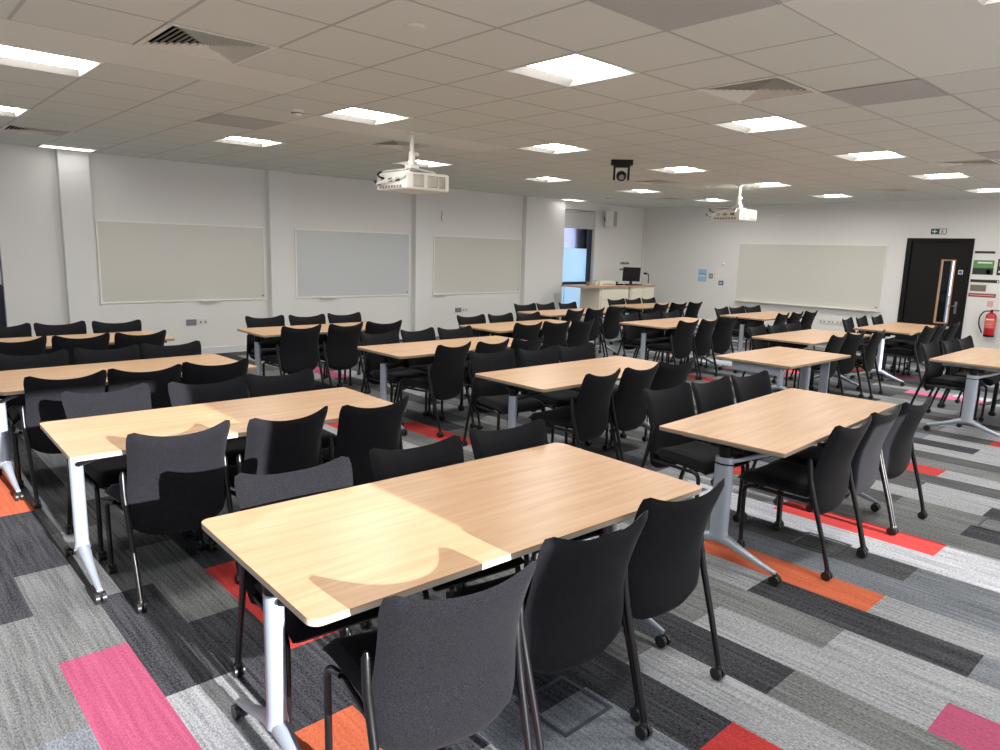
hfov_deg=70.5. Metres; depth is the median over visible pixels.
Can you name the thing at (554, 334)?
chair
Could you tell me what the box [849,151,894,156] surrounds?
diffuser
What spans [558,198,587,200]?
recessed light
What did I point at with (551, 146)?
diffuser
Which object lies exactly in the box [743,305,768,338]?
chair
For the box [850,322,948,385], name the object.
folding table
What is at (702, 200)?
ceiling light
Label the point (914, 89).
ceiling panel
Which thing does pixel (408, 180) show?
projector
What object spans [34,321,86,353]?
chair
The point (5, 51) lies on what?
diffuser
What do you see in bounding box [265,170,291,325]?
trim
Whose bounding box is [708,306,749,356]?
chair
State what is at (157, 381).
chair
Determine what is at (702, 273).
notice
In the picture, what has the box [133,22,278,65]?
ceiling vent
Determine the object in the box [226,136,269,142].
diffuser
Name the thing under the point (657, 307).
chair
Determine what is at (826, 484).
chair
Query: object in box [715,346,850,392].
folding table
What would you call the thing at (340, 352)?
chair
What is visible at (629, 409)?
chair
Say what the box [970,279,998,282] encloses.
strip
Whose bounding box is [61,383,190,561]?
chair
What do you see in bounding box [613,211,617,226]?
grille
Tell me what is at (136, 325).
chair
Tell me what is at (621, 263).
wall sign
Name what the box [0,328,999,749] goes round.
floor
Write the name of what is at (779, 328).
chair
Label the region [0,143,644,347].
wall
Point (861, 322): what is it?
chair
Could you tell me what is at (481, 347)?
chair
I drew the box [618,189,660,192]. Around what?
ceiling light
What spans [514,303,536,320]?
chair
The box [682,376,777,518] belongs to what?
chair
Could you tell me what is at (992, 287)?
notice
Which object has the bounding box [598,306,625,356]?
chair
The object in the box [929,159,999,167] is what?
ceiling vent
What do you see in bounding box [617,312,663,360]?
chair
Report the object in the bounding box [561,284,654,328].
desk
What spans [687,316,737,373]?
chair
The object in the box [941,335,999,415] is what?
chair
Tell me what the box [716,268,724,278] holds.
notice
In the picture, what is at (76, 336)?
folding table
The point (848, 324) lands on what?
chair
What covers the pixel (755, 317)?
folding table
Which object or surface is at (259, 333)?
folding table
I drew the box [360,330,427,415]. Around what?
chair
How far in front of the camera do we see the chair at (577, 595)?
2.28 m
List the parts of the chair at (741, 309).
backrest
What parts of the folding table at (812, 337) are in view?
arm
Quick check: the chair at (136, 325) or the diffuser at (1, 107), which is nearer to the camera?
the diffuser at (1, 107)
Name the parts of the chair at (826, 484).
leg, seat, leg, under seat frame, leg, backrest, leg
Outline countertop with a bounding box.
[561,284,654,287]
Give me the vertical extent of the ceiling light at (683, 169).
0.064 m
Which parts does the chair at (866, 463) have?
leg, seat, leg, backrest, leg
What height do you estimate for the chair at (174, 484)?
0.832 m
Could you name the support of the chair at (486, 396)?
on the floor
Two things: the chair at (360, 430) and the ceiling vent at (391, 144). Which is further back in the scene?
the ceiling vent at (391, 144)
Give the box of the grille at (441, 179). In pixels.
[439,177,444,188]
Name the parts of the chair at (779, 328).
backrest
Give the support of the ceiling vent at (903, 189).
in the ceiling
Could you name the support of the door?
in the wall at (679, 242)
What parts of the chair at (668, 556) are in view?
seat, leg, backrest, leg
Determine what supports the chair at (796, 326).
on the floor
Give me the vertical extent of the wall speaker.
0.360 m
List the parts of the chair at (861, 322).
backrest, seat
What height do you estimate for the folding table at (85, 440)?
0.730 m
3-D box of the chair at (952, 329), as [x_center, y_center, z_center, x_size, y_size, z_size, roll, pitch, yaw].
[6.407,-0.391,10.442,0.590,0.832,0.497,11,14,43]
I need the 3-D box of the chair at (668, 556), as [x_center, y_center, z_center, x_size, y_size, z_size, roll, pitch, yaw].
[0.542,0.785,2.855,0.497,0.832,0.590,-6,12,-35]
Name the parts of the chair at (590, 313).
backrest, leg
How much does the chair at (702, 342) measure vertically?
0.832 m
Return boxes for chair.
[0,323,31,337]
[0,336,46,355]
[0,349,68,479]
[13,370,106,508]
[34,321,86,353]
[51,333,109,364]
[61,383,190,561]
[74,344,139,391]
[92,319,141,349]
[103,420,239,613]
[107,364,181,408]
[114,330,165,359]
[141,340,200,383]
[168,376,247,539]
[182,358,248,397]
[206,406,327,551]
[231,456,406,726]
[245,315,284,374]
[246,368,336,448]
[261,324,324,388]
[289,314,342,384]
[320,322,368,393]
[322,395,408,486]
[322,560,536,749]
[325,312,364,384]
[348,320,405,392]
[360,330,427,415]
[360,435,526,628]
[396,327,460,415]
[398,341,475,437]
[431,325,472,410]
[439,338,508,429]
[450,510,652,749]
[455,418,602,590]
[457,314,489,336]
[462,348,546,445]
[479,335,545,412]
[488,312,513,337]
[506,321,542,349]
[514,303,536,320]
[516,311,560,362]
[517,345,591,445]
[527,368,620,460]
[536,302,558,319]
[538,320,570,359]
[557,342,626,441]
[559,301,595,351]
[564,308,584,333]
[565,318,594,346]
[572,362,658,461]
[581,307,605,357]
[591,478,725,721]
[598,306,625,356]
[603,298,640,345]
[608,358,693,448]
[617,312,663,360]
[622,298,643,335]
[635,311,681,363]
[640,382,750,521]
[642,297,655,313]
[646,319,698,379]
[652,303,668,349]
[656,310,702,366]
[663,302,686,335]
[668,318,718,379]
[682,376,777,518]
[683,302,701,326]
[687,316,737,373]
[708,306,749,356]
[723,306,766,353]
[731,370,823,501]
[736,415,871,580]
[742,324,796,391]
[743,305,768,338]
[743,313,789,350]
[767,311,803,346]
[767,322,814,388]
[774,403,900,550]
[783,321,823,388]
[785,333,846,395]
[801,310,817,349]
[817,395,931,535]
[827,329,884,398]
[836,331,864,397]
[842,317,885,378]
[855,316,898,375]
[861,314,912,372]
[880,325,936,386]
[892,323,946,376]
[906,321,959,375]
[910,340,985,426]
[926,337,999,421]
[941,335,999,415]
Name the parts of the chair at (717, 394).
backrest, seat, leg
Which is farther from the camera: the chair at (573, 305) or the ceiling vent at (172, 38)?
the chair at (573, 305)
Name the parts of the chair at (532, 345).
backrest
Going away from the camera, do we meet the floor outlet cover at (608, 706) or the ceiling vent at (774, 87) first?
the floor outlet cover at (608, 706)
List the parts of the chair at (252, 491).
leg, under seat frame, leg, backrest, seat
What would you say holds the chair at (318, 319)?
on the floor
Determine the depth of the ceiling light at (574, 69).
4.48 m
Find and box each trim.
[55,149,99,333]
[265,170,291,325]
[411,194,430,331]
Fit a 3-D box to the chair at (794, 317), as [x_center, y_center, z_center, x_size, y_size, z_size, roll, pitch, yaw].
[4.630,-0.652,11.634,0.590,0.832,0.497,11,14,42]
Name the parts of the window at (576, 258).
frosted pane, frame, pane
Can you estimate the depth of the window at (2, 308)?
8.93 m
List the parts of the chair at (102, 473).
leg, under seat frame, leg, seat, backrest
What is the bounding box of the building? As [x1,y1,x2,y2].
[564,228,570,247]
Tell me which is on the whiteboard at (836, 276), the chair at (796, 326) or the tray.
the tray
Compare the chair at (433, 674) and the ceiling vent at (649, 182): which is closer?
the chair at (433, 674)
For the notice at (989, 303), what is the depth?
12.34 m
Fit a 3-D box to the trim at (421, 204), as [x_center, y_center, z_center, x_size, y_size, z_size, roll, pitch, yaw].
[-1.451,-2.081,13.015,0.330,2.826,0.121,-8,14,-42]
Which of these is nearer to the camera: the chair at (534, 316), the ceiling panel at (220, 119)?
the ceiling panel at (220, 119)
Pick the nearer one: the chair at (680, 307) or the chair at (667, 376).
the chair at (667, 376)
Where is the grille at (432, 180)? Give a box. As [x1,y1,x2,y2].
[428,176,437,187]
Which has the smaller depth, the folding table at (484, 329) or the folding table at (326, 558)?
the folding table at (326, 558)
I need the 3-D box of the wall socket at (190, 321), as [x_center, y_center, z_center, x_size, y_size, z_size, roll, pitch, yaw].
[-4.497,-0.785,10.497,0.308,0.087,0.012,-8,14,-42]
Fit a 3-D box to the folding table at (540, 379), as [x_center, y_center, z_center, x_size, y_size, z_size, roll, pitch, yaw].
[0.691,0.320,5.806,1.760,0.730,0.750,-7,13,-42]
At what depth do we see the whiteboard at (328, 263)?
12.09 m
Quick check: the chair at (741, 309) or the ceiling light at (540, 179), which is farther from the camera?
the chair at (741, 309)
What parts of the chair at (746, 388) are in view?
backrest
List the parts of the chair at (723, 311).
backrest, seat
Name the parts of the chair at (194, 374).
backrest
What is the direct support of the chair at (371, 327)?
on the floor
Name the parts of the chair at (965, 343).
leg, backrest, seat, leg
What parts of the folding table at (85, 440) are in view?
arm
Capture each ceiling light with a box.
[0,44,104,77]
[0,105,29,117]
[212,136,284,147]
[316,107,412,124]
[392,160,453,167]
[504,53,639,87]
[517,143,591,153]
[523,177,572,181]
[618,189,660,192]
[646,166,708,173]
[694,199,729,201]
[710,116,810,133]
[738,182,792,187]
[807,194,854,197]
[830,151,907,160]
[908,173,971,179]
[964,188,999,192]
[971,0,999,6]
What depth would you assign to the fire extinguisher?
12.22 m
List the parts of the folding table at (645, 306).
arm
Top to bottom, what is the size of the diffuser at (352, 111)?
0.001 m
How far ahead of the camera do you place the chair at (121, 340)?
6.58 m
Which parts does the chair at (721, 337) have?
backrest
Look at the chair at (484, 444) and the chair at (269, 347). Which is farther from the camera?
the chair at (269, 347)
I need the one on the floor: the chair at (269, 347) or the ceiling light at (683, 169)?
the chair at (269, 347)
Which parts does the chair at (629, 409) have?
leg, leg, leg, backrest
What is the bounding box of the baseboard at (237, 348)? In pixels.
[201,331,438,354]
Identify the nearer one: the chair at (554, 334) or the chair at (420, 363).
the chair at (420, 363)
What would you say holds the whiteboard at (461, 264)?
attached to the wall at (124, 188)
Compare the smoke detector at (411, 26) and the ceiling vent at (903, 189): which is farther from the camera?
the ceiling vent at (903, 189)
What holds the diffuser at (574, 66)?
attached to the ceiling light at (574, 69)
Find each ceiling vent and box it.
[0,124,74,137]
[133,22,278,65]
[362,139,437,150]
[629,180,680,184]
[652,198,687,200]
[694,75,820,103]
[866,188,918,192]
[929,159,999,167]
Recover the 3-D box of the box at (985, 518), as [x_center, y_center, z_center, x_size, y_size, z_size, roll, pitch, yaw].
[3.248,0.981,4.560,0.260,0.003,0.260,-8,14,-42]
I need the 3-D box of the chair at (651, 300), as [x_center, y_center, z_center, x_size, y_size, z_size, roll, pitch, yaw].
[3.063,-1.085,13.832,0.497,0.832,0.590,-8,14,-44]
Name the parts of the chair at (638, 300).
backrest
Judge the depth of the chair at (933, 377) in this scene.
7.53 m
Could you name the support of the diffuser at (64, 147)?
attached to the recessed light at (44, 145)
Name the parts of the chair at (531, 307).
backrest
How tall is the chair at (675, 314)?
0.832 m
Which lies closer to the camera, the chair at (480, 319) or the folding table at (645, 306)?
the chair at (480, 319)
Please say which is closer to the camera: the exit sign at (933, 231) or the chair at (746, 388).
the chair at (746, 388)
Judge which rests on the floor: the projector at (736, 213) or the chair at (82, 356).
the chair at (82, 356)
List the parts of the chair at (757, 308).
backrest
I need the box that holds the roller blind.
[565,212,593,229]
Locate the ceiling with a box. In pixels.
[0,0,999,207]
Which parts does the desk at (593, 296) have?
panel, panel, cabinet door, cabinet door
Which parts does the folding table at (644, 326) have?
arm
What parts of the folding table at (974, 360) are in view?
arm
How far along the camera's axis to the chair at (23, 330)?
6.92 m
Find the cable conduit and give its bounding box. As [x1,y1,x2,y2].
[642,208,646,266]
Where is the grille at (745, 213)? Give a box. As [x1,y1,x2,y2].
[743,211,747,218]
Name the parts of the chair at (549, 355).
backrest, leg, seat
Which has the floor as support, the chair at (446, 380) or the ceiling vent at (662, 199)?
the chair at (446, 380)
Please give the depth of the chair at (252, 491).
2.65 m
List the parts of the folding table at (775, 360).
panel leg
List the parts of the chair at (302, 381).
backrest, seat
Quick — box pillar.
[520,196,564,319]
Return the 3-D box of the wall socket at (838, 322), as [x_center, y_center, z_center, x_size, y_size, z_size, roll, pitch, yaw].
[6.719,-1.079,14.363,0.012,0.086,0.467,-8,14,-42]
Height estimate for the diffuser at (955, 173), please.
0.001 m
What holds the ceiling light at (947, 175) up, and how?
attached to the ceiling
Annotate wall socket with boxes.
[186,319,207,325]
[455,307,467,311]
[819,319,842,324]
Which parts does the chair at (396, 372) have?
leg, under seat frame, backrest, leg, seat, leg, leg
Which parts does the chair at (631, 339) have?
leg, backrest, under seat frame, seat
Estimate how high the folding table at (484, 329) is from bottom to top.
0.730 m
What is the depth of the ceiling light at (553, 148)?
7.88 m
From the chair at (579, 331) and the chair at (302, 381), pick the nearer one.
the chair at (302, 381)
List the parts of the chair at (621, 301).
backrest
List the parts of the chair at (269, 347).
leg, seat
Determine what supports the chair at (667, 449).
on the floor
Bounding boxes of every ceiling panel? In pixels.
[196,114,282,129]
[591,0,778,30]
[823,79,947,106]
[977,151,999,158]
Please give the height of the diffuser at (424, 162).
0.001 m
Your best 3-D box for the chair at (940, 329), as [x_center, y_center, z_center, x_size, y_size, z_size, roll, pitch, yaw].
[6.029,-0.350,10.152,0.497,0.832,0.590,-8,14,-44]
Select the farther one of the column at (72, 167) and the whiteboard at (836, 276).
the whiteboard at (836, 276)
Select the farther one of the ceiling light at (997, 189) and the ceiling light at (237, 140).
the ceiling light at (997, 189)
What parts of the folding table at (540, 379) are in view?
arm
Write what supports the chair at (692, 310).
on the floor
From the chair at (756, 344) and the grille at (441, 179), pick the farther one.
the chair at (756, 344)
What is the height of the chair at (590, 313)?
0.832 m
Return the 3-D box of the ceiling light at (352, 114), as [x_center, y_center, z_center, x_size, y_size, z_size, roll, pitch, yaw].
[-1.176,-2.268,6.127,0.600,0.064,0.600,-8,14,-42]
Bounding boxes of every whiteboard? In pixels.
[95,219,265,303]
[294,228,409,298]
[433,235,521,294]
[734,243,887,311]
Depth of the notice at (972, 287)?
12.44 m
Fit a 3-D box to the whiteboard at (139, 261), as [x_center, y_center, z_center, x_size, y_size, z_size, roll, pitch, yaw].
[-4.514,-1.627,10.260,2.340,1.120,0.084,-8,14,-42]
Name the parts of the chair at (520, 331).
backrest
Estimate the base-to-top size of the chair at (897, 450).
0.832 m
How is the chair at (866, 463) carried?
on the floor
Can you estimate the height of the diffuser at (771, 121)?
0.001 m
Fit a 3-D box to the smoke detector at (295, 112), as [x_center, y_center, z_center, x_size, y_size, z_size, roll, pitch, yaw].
[-1.703,-2.193,5.925,0.110,0.049,0.110,-8,14,-42]
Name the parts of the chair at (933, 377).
leg, backrest, leg, under seat frame, seat, leg, leg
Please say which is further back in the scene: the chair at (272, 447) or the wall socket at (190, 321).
the wall socket at (190, 321)
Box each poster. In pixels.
[972,260,994,274]
[996,259,999,274]
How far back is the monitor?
16.18 m
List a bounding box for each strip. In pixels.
[968,293,995,297]
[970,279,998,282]
[975,251,995,253]
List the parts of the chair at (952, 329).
leg, backrest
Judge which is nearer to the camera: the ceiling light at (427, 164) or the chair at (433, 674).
the chair at (433, 674)
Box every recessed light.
[36,143,97,151]
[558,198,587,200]
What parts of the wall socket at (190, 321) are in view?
socket plate, socket plate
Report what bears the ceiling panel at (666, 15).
attached to the ceiling
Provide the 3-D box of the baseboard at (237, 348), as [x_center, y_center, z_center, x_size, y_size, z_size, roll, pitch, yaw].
[-2.859,-0.570,12.073,17.280,0.099,0.017,-8,14,-42]
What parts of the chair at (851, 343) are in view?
backrest, leg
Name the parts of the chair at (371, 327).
leg, backrest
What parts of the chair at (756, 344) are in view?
leg, backrest, leg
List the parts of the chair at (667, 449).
leg, backrest, under seat frame, leg, leg, seat, leg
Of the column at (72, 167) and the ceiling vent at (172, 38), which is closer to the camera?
the ceiling vent at (172, 38)
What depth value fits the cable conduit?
17.45 m
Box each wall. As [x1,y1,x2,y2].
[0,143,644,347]
[641,198,999,348]
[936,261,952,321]
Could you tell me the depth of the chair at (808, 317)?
11.70 m
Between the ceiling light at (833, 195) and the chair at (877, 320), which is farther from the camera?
the ceiling light at (833, 195)
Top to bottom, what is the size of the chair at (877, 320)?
0.832 m
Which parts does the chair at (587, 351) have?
backrest, seat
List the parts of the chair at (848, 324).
backrest, seat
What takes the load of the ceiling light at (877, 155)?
attached to the ceiling
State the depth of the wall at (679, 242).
14.45 m
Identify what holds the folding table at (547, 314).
on the floor
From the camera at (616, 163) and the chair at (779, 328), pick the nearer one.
the camera at (616, 163)
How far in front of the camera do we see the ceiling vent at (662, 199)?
14.34 m
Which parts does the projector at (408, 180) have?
ceiling plate, clamp knob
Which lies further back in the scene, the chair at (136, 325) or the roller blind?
the roller blind
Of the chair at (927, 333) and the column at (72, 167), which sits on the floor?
the chair at (927, 333)
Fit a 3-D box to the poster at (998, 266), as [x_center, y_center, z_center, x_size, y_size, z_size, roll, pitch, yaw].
[8.669,-1.845,12.115,0.005,0.280,0.260,-8,14,-42]
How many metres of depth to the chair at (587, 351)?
6.58 m
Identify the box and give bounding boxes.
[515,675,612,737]
[597,280,615,285]
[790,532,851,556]
[975,517,999,532]
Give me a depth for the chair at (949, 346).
7.84 m
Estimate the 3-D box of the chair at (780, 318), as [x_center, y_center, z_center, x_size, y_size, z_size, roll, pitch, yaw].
[4.267,-0.604,11.303,0.590,0.832,0.497,11,13,41]
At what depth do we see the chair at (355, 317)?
9.01 m
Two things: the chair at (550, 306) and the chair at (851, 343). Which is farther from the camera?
the chair at (550, 306)
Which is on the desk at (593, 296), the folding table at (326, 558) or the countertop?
the countertop
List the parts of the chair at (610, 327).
leg, backrest, leg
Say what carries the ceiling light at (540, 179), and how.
attached to the ceiling
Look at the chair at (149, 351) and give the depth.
5.97 m
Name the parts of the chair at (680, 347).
leg, seat, leg, backrest, leg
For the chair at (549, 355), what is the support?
on the floor
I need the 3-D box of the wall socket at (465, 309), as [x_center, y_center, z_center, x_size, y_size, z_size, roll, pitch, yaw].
[-0.759,-1.283,13.899,0.307,0.082,0.012,-8,14,-42]
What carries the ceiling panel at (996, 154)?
attached to the ceiling
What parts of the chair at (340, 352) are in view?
seat, leg, backrest, leg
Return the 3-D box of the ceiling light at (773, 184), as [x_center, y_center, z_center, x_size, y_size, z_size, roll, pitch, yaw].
[4.123,-2.971,10.951,0.600,0.064,0.600,-8,14,-42]
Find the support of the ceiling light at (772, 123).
attached to the ceiling
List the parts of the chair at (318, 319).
backrest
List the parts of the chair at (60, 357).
leg, seat, backrest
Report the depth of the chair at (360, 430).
3.95 m
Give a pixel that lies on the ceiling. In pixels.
(449, 75)
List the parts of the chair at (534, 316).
backrest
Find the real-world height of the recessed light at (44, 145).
0.021 m
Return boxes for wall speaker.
[604,211,617,226]
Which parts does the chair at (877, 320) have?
backrest, seat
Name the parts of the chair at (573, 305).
backrest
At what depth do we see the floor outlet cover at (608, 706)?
2.63 m
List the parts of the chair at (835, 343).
leg, seat, backrest, leg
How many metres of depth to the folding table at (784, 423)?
3.98 m
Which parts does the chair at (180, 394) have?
backrest, seat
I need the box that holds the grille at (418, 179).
[413,174,423,186]
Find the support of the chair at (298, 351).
on the floor
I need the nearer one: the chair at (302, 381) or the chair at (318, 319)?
the chair at (302, 381)
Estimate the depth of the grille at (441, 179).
7.23 m
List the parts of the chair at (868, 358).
seat, leg, backrest, leg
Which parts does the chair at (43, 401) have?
seat, leg, leg, backrest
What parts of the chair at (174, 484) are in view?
leg, seat, under seat frame, leg, backrest, leg, leg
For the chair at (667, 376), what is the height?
0.832 m
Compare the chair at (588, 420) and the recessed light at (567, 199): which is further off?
the recessed light at (567, 199)
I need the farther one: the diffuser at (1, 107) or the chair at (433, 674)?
the diffuser at (1, 107)
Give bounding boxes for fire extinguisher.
[978,310,999,336]
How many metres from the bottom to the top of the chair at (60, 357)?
0.832 m
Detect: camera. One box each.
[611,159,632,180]
[642,272,651,284]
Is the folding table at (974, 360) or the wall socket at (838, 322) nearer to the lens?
the folding table at (974, 360)
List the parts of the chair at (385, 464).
backrest, leg, seat, leg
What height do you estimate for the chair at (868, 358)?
0.832 m
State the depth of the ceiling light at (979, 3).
3.04 m
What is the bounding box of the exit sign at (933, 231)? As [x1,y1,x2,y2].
[931,229,946,233]
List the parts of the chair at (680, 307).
backrest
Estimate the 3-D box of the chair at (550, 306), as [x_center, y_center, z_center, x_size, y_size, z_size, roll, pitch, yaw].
[0.905,-0.771,11.708,0.590,0.832,0.497,11,14,42]
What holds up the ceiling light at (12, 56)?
attached to the ceiling
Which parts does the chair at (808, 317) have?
backrest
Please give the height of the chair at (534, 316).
0.832 m
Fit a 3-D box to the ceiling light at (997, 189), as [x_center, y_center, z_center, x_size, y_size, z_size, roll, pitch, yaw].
[7.513,-2.853,10.827,0.600,0.064,0.600,-8,14,-42]
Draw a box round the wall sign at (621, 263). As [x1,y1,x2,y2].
[620,262,629,264]
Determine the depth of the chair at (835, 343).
8.20 m
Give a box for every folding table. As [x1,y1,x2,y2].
[0,331,174,348]
[0,354,256,501]
[40,387,405,604]
[202,443,701,749]
[237,322,400,387]
[357,336,541,435]
[459,319,571,362]
[475,356,657,432]
[518,308,616,354]
[609,303,687,348]
[620,317,722,370]
[659,388,896,586]
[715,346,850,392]
[719,311,803,359]
[752,329,870,390]
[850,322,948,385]
[923,347,999,436]
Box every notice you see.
[698,269,706,281]
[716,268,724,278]
[970,285,985,291]
[987,301,993,306]
[988,284,999,291]
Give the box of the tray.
[734,300,877,311]
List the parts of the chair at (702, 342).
leg, backrest, leg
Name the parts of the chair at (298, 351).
leg, seat, leg, backrest, leg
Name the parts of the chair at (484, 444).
backrest, leg, leg, seat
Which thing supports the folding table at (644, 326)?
on the floor
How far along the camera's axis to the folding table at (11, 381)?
5.00 m
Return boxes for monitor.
[622,267,640,284]
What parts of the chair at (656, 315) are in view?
backrest, seat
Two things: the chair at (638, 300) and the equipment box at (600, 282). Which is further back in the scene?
the equipment box at (600, 282)
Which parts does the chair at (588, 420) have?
seat, under seat frame, leg, leg, backrest, leg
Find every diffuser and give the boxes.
[0,45,88,68]
[0,106,18,111]
[40,145,93,151]
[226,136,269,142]
[334,108,394,118]
[417,160,434,163]
[529,55,620,78]
[535,144,576,149]
[666,167,694,169]
[733,117,794,127]
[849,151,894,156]
[926,173,962,175]
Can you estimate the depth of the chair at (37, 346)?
5.99 m
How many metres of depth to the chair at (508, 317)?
9.58 m
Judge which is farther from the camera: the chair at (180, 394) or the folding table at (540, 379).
the folding table at (540, 379)
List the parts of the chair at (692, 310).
backrest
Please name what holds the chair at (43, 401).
on the floor
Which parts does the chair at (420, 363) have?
leg, backrest, seat, leg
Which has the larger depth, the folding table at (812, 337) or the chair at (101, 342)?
the folding table at (812, 337)
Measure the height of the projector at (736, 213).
0.535 m
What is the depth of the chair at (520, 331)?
8.46 m
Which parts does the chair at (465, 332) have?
backrest, leg, seat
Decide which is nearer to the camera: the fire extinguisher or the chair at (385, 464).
the chair at (385, 464)
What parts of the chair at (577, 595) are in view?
seat, leg, backrest, leg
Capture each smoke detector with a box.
[290,109,302,116]
[404,23,425,30]
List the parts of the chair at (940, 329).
leg, seat, backrest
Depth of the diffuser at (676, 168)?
9.47 m
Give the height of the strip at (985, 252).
0.040 m
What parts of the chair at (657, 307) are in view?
backrest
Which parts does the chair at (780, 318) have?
backrest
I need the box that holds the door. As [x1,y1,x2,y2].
[895,238,974,350]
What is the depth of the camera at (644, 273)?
16.41 m
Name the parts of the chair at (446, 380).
leg, seat, under seat frame, leg, backrest, leg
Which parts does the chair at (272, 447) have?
seat, leg, backrest, leg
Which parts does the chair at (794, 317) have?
backrest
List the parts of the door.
handle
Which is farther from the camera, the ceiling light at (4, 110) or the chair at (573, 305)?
the chair at (573, 305)
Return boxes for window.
[0,264,5,326]
[561,209,594,307]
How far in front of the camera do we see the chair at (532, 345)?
7.00 m
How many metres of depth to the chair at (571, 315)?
10.64 m
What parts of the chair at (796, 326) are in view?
backrest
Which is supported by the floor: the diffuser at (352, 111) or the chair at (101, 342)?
the chair at (101, 342)
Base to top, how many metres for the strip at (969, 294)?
0.065 m
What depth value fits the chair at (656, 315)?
10.51 m
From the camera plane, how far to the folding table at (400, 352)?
6.65 m
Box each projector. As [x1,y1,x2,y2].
[374,132,448,194]
[706,185,756,221]
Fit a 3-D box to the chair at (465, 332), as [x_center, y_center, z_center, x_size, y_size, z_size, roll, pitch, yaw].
[-0.368,-0.091,7.659,0.497,0.832,0.590,-7,13,-39]
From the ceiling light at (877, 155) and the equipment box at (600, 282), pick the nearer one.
the ceiling light at (877, 155)
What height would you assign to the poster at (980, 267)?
0.250 m
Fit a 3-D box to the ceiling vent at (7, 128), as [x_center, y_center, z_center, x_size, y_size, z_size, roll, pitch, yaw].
[-4.935,-2.653,7.514,0.600,0.129,0.600,-8,14,-42]
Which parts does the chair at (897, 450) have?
leg, backrest, leg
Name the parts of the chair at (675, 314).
leg, backrest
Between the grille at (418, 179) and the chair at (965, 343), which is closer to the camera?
the grille at (418, 179)
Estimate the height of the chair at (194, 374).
0.832 m
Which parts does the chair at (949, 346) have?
leg, leg, backrest, seat, leg, leg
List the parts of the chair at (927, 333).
leg, seat, under seat frame, leg, backrest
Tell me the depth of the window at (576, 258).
16.12 m
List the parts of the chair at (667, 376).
backrest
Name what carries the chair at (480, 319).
on the floor
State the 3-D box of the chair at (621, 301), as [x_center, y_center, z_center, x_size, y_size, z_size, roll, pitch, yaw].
[2.308,-0.997,13.213,0.497,0.832,0.590,-6,12,-36]
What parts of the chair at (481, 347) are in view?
seat, leg, backrest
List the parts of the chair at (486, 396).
leg, under seat frame, backrest, leg, seat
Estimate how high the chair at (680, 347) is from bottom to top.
0.832 m
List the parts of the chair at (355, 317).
backrest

